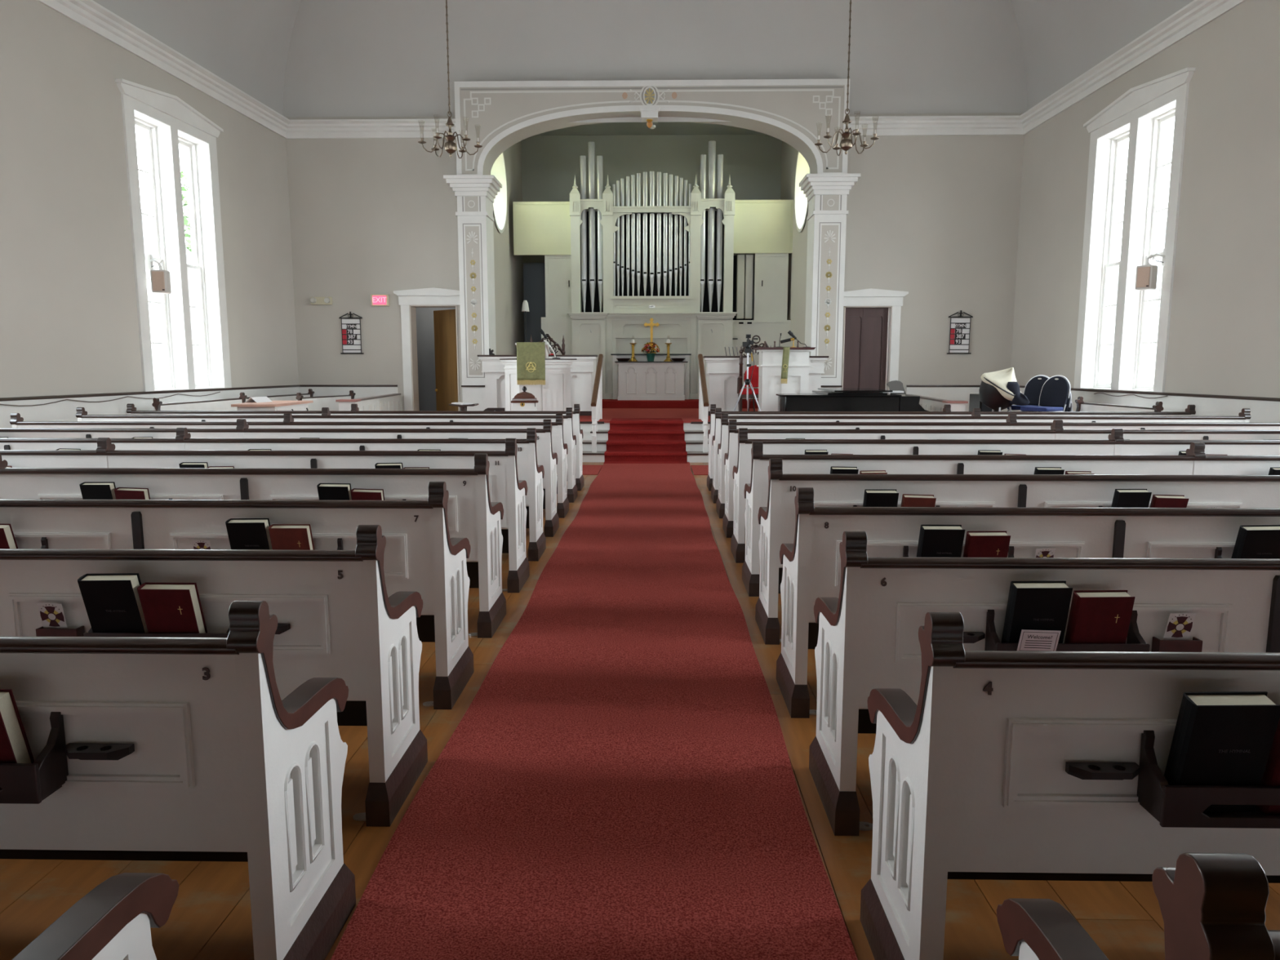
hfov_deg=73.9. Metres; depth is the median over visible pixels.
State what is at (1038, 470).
book
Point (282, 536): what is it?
bible
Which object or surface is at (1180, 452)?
book
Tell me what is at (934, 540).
book
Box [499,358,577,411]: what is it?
pulpit
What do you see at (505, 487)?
pew
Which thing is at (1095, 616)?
book
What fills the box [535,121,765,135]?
ceiling
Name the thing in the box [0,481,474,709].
pew
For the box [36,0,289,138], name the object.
trim
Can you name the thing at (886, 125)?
trim
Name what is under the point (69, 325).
wall
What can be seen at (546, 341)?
microphone
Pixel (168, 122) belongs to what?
window
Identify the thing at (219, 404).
pew
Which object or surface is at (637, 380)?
altar table
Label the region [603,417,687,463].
carpet
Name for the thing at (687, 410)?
platform
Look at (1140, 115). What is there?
window
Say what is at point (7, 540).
bible
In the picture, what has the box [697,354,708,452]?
stair railing
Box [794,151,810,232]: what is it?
window
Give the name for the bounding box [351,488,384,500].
bible
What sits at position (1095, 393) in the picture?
cable
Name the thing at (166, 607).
book
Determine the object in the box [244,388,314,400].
pew
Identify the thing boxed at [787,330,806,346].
microphone
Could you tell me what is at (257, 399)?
book
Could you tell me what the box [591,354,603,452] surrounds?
stair railing
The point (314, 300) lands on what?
emergency light
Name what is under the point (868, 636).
pew
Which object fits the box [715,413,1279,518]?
pew
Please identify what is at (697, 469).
carpet
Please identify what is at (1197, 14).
trim
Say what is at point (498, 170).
window
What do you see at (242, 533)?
book
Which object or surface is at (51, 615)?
card
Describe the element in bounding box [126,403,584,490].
pew
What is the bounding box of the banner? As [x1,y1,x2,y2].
[516,342,545,385]
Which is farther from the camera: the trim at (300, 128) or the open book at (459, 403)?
the trim at (300, 128)
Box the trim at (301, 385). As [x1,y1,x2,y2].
[299,384,397,386]
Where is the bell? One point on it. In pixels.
(491, 352)
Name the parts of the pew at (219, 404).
rail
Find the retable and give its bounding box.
[610,353,691,399]
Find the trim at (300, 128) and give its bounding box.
[286,118,455,138]
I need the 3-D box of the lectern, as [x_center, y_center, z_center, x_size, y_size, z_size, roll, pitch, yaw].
[2.425,-1.630,14.411,0.954,1.207,0.670,0,8,1]
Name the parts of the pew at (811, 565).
arch moulding, panel, panel moulding, rail, panel moulding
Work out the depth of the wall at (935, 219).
15.76 m
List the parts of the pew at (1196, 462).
arch moulding, panel, rail, panel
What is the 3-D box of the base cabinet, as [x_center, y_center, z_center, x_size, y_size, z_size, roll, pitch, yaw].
[5.370,-0.823,13.324,0.299,1.037,0.462,0,8,1]
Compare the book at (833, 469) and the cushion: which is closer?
the book at (833, 469)
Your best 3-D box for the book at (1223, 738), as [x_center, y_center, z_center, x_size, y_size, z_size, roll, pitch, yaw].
[1.129,0.533,1.665,0.169,0.254,0.099,0,8,1]
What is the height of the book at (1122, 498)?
0.252 m
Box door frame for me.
[393,287,459,410]
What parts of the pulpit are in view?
panel, cornice, panel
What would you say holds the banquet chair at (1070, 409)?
on the banquet chair
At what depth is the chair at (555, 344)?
16.43 m
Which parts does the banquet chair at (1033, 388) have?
seat, backrest, frame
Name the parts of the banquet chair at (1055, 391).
seat, backrest, frame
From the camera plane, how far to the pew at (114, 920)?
1.28 m
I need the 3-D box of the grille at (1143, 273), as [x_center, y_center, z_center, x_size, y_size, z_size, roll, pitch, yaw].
[6.568,-2.646,11.100,0.014,0.260,0.150,-6,10,-40]
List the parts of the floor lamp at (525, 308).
lamp shade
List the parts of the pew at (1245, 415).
arch moulding, panel, rail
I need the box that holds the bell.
[488,348,494,355]
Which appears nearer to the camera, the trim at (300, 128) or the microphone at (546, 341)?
the microphone at (546, 341)
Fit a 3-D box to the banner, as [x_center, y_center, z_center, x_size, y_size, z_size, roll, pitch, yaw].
[-1.785,-1.903,13.923,0.467,0.696,0.032,0,8,1]
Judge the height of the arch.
1.700 m
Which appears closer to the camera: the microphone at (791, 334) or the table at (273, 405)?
the table at (273, 405)
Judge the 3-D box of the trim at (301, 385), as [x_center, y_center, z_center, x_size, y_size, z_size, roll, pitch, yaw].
[-5.563,-1.791,16.194,1.900,0.042,0.045,0,8,1]
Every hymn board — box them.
[338,311,364,354]
[946,310,973,354]
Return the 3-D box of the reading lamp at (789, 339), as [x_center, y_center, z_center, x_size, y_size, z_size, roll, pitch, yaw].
[2.489,-2.304,14.275,0.271,0.166,0.098,0,8,1]
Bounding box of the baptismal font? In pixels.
[511,386,538,411]
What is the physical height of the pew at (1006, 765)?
0.958 m
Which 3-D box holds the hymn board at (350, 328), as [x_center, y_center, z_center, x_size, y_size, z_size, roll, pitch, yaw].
[-5.448,-2.777,16.052,0.429,0.789,0.035,0,8,1]
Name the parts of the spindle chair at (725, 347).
leg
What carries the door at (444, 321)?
attached to the door frame
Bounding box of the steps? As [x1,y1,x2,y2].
[582,430,708,462]
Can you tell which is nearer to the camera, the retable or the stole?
the stole
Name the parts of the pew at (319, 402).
rail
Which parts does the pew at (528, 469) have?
panel, rail, panel, arch moulding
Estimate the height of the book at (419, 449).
0.254 m
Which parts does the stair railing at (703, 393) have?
handrail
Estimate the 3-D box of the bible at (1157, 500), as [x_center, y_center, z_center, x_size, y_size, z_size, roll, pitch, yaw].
[2.664,0.187,4.320,0.167,0.232,0.101,0,8,1]
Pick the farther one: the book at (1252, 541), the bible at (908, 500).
the bible at (908, 500)
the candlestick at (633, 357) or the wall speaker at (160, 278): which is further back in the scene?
the candlestick at (633, 357)
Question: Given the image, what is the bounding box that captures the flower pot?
[641,342,659,361]
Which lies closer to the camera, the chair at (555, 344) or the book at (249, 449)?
the book at (249, 449)
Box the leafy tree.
[180,170,191,252]
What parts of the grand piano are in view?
lid, folded lid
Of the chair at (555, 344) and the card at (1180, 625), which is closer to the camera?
the card at (1180, 625)
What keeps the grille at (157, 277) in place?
attached to the wall speaker at (160, 278)
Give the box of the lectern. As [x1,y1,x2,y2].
[753,346,816,411]
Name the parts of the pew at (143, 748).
panel moulding, rail, panel, arch moulding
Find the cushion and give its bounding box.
[743,364,758,386]
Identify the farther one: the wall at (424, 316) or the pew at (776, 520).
the wall at (424, 316)
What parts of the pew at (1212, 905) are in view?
panel, rail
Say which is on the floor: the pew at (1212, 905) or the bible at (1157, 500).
the pew at (1212, 905)
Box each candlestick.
[628,338,637,361]
[663,338,672,361]
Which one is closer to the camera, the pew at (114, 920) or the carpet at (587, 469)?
the pew at (114, 920)
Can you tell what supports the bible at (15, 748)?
in the pew at (143, 748)
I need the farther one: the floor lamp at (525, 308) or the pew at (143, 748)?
the floor lamp at (525, 308)
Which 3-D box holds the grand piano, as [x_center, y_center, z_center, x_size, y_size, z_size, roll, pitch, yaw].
[3.225,-0.943,13.402,2.244,1.254,1.500,0,8,1]
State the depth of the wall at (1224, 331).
10.46 m
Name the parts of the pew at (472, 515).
panel moulding, rail, panel moulding, seat, panel, arch moulding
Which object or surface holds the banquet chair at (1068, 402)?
on the banquet chair at (1070, 409)
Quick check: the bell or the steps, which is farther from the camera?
the bell
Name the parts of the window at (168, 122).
sash, frame, sash, crown, crown moulding, sash, frame, sash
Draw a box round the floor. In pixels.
[0,462,1279,959]
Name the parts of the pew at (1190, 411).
arch moulding, panel, rail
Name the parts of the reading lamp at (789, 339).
lamp shade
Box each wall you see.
[0,0,299,427]
[285,112,1024,411]
[415,307,455,410]
[493,140,524,355]
[521,134,782,319]
[780,141,808,346]
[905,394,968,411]
[1008,0,1279,422]
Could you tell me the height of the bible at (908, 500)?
0.232 m
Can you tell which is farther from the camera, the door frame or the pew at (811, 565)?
the door frame
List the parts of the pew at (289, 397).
rail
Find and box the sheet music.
[879,391,903,392]
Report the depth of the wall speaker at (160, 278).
11.65 m
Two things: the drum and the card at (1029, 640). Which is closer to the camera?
the card at (1029, 640)
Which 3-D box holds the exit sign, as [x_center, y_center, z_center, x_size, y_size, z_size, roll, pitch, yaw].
[-4.876,-3.371,15.957,0.330,0.210,0.084,0,8,1]
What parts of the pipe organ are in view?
gallery panel, chamber door, case post, cornice, panel frame, case post, panel frame, cornice, apron moulding, case post, panel frame, cornice, case post, gallery panel, chamber door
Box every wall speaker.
[145,253,171,293]
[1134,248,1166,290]
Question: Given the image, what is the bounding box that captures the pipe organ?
[512,140,793,399]
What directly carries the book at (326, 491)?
in the pew at (472, 515)
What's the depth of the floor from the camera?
2.43 m
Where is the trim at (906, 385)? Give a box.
[906,385,980,386]
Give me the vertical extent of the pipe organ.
5.676 m
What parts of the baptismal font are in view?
lid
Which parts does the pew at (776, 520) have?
arch moulding, panel, panel moulding, rail, panel moulding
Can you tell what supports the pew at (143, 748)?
on the floor
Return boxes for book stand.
[448,403,478,410]
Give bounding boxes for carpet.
[330,462,857,959]
[582,465,602,475]
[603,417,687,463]
[690,465,708,475]
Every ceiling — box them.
[93,0,1193,122]
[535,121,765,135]
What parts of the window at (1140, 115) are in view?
sash, frame, sash, crown moulding, crown, sash, frame, sash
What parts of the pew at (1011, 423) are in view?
arch moulding, panel, rail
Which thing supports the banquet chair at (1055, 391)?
on the banquet chair at (1068, 402)
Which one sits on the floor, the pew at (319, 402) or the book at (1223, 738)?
the pew at (319, 402)
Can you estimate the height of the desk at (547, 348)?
0.249 m
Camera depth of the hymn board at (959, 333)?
15.84 m
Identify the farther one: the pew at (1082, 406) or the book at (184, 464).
the pew at (1082, 406)
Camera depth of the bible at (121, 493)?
4.46 m
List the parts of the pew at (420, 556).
panel moulding, rail, panel moulding, seat, panel, arch moulding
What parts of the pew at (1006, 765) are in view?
arch moulding, panel, panel moulding, rail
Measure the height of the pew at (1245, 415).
1.023 m
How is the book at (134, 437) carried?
in the pew at (546, 458)
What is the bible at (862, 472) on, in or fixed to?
in the pew at (1196, 462)
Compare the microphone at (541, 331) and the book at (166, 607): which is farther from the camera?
the microphone at (541, 331)
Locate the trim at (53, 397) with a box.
[0,384,300,401]
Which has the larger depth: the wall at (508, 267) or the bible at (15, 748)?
the wall at (508, 267)
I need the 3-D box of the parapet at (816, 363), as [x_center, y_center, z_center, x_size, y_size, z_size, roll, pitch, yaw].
[3.124,-1.695,15.381,0.500,1.081,0.277,0,8,1]
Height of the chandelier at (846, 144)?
4.398 m
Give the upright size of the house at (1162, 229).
6.200 m
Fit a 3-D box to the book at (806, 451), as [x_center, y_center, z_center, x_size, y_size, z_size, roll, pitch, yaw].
[1.278,-0.097,6.213,0.166,0.252,0.111,0,8,1]
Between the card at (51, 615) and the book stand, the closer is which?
the card at (51, 615)
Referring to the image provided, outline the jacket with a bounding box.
[1006,381,1030,405]
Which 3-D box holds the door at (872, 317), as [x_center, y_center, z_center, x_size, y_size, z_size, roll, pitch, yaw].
[4.353,-2.127,16.098,1.210,2.895,0.440,0,8,1]
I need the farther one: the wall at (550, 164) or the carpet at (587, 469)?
the wall at (550, 164)
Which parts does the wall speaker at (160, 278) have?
wall plate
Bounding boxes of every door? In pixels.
[433,309,457,410]
[841,288,908,393]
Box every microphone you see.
[539,328,559,358]
[543,340,555,357]
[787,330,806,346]
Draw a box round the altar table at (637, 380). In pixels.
[614,361,688,399]
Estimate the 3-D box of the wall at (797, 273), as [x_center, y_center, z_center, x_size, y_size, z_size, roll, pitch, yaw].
[3.595,-4.841,18.670,0.400,7.600,5.380,0,8,1]
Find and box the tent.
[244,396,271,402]
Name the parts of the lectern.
panel, cornice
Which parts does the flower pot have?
pot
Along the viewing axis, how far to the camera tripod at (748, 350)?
13.98 m
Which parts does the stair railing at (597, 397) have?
handrail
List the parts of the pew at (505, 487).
panel, rail, panel moulding, panel, arch moulding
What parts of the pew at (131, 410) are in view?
rail, panel, arch moulding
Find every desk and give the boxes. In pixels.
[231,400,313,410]
[515,342,551,358]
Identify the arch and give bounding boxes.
[453,79,849,175]
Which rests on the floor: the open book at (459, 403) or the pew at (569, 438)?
the pew at (569, 438)
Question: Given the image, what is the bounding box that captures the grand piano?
[776,380,928,411]
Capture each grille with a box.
[151,271,164,290]
[981,403,996,411]
[1136,266,1150,287]
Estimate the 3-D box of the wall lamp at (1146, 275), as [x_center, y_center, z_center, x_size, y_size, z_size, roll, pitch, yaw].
[6.751,-2.774,11.205,0.456,0.535,0.256,-6,10,-40]
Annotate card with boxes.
[36,602,67,628]
[191,540,211,549]
[1017,629,1061,651]
[1035,548,1055,557]
[1163,613,1195,639]
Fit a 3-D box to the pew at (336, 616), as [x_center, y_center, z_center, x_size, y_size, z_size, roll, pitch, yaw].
[-3.488,0.590,2.910,5.392,0.968,0.572,0,8,1]
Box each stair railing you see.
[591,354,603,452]
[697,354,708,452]
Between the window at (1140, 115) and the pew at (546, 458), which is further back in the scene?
the window at (1140, 115)
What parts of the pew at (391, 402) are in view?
post, rail, panel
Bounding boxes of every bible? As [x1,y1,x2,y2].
[0,523,17,548]
[0,688,34,790]
[114,487,150,499]
[207,466,234,468]
[268,524,314,550]
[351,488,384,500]
[403,466,429,468]
[859,470,887,474]
[900,493,936,506]
[963,530,1010,557]
[1064,471,1094,474]
[1149,494,1188,507]
[1254,718,1279,814]
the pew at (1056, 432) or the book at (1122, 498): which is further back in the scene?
the pew at (1056, 432)
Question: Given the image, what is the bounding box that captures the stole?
[781,346,790,383]
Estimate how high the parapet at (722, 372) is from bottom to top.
1.081 m
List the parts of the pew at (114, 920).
panel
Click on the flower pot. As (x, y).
(651, 357)
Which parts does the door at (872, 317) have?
panel, casing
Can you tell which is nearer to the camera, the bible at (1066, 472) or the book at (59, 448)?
the bible at (1066, 472)
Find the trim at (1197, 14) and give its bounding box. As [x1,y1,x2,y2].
[1019,0,1246,134]
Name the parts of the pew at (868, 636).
arch moulding, panel, panel moulding, rail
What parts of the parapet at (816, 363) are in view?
panel, cornice, rail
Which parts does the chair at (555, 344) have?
post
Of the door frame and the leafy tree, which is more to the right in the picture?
the door frame
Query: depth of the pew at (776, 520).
4.38 m
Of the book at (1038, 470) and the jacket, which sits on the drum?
the jacket
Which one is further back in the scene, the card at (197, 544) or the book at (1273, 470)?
the book at (1273, 470)
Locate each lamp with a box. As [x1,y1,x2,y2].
[521,300,528,342]
[646,119,653,128]
[780,337,794,346]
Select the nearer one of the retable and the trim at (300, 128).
the trim at (300, 128)
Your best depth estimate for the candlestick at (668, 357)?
18.72 m
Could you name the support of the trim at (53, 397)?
attached to the wall at (69, 325)
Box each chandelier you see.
[417,0,482,158]
[814,0,879,155]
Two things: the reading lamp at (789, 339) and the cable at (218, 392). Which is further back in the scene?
the reading lamp at (789, 339)
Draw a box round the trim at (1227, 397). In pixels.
[1019,385,1279,401]
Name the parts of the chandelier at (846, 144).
arm, arm, stem, rod, arm, arm, arm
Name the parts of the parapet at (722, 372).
return panel, panel, cornice, rail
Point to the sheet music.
(893, 391)
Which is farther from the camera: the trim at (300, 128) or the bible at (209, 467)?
the trim at (300, 128)
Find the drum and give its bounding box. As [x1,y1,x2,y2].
[978,367,1021,411]
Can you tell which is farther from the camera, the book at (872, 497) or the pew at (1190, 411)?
the pew at (1190, 411)
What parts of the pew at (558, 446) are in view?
rail, panel, arch moulding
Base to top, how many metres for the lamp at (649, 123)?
0.140 m
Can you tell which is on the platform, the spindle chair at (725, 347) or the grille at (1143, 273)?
the spindle chair at (725, 347)
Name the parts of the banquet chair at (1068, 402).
frame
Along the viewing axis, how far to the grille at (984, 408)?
13.06 m
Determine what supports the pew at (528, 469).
on the floor
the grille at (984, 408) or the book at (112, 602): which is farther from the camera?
the grille at (984, 408)
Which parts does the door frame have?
casing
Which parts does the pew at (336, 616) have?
panel moulding, rail, seat, panel, arch moulding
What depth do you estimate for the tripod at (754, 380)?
15.12 m
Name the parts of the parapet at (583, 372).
rail, cornice, panel, return panel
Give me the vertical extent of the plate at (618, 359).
0.070 m
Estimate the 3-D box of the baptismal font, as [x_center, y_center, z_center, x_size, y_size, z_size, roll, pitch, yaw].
[-1.673,-0.772,12.391,0.400,1.180,0.400,-1,8,-7]
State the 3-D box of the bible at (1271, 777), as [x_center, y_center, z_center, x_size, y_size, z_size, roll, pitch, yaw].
[1.316,0.550,1.666,0.163,0.230,0.092,0,8,1]
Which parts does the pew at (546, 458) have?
panel, rail, panel, arch moulding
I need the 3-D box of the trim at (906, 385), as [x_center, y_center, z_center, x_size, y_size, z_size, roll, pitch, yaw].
[5.980,-1.761,15.971,1.930,0.042,0.045,0,8,1]
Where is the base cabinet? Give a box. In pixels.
[968,393,996,411]
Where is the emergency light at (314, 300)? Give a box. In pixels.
[310,297,332,304]
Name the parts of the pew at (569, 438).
rail, panel, panel, arch moulding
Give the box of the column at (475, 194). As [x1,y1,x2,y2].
[443,174,502,410]
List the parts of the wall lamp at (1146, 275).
wall plate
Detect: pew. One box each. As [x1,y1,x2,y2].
[0,418,559,537]
[0,427,546,560]
[0,437,529,592]
[0,453,506,638]
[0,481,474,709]
[0,524,427,826]
[0,600,355,959]
[9,413,568,518]
[12,872,178,959]
[75,407,577,502]
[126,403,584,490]
[151,392,247,410]
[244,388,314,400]
[295,390,355,410]
[335,393,400,410]
[706,404,1195,490]
[711,408,1251,503]
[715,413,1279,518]
[722,419,1279,537]
[730,427,1279,563]
[742,441,1279,596]
[755,458,1279,644]
[776,487,1279,718]
[808,531,1279,835]
[860,612,1279,959]
[996,852,1279,959]
[1075,396,1163,411]
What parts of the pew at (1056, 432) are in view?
arch moulding, panel, rail, panel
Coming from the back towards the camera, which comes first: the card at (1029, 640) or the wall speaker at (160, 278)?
the wall speaker at (160, 278)
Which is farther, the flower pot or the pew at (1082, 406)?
the flower pot
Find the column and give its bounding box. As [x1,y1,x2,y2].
[799,173,860,388]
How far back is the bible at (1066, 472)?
5.23 m
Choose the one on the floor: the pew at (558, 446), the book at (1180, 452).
the pew at (558, 446)
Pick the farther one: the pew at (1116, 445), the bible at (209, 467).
the pew at (1116, 445)
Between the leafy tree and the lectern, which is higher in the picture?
the leafy tree
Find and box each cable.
[0,391,220,406]
[1093,392,1167,398]
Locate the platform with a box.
[579,399,758,445]
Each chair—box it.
[529,333,565,355]
[724,346,755,411]
[1007,374,1048,411]
[1020,374,1071,411]
[1042,391,1071,411]
[1067,400,1072,411]
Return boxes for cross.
[643,317,659,353]
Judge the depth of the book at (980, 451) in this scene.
6.14 m
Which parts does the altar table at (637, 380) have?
arch moulding, arch moulding, arch moulding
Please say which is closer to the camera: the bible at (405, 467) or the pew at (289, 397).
the bible at (405, 467)
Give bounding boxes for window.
[115,78,231,391]
[490,152,506,233]
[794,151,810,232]
[1073,67,1195,392]
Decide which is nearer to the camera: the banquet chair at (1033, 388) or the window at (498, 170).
the banquet chair at (1033, 388)
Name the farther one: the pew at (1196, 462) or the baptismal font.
the baptismal font
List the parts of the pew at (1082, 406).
rail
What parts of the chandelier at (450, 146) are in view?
arm, arm, arm, rod, stem, arm, arm, arm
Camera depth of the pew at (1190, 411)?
9.92 m
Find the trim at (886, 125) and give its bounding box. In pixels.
[848,115,1023,135]
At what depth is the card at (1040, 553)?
3.42 m
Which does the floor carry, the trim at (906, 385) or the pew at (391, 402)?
the pew at (391, 402)
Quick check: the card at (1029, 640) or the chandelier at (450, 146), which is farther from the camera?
the chandelier at (450, 146)
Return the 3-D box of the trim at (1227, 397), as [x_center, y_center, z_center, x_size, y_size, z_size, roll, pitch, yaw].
[6.928,-0.436,5.960,0.045,0.042,20.204,0,8,0]
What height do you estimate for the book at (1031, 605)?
0.254 m
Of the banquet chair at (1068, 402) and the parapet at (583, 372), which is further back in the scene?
the parapet at (583, 372)
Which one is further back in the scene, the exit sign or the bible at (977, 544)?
the exit sign
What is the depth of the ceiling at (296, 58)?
14.97 m
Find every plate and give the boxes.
[616,358,630,361]
[671,358,684,361]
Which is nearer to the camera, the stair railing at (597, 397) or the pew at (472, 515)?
the pew at (472, 515)
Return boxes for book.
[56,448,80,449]
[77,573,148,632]
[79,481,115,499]
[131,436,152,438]
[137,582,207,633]
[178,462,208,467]
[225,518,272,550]
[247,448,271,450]
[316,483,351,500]
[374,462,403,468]
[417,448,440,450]
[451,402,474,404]
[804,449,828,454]
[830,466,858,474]
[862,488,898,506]
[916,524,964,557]
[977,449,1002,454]
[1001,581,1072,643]
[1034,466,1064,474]
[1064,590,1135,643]
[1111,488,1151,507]
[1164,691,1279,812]
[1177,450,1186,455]
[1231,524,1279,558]
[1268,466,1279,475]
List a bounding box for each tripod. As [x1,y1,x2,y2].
[733,334,760,411]
[737,335,771,411]
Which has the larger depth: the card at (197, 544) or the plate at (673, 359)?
the plate at (673, 359)
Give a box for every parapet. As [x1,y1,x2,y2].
[477,355,597,415]
[702,355,749,415]
[808,355,828,393]
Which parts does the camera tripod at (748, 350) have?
leg, leg, leg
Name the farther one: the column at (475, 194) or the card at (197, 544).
the column at (475, 194)
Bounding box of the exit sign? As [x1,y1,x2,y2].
[370,294,389,306]
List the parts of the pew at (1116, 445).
arch moulding, panel, rail, panel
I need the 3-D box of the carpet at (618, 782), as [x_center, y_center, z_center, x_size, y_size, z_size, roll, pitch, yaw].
[-0.021,0.560,6.774,1.331,0.014,12.681,0,8,1]

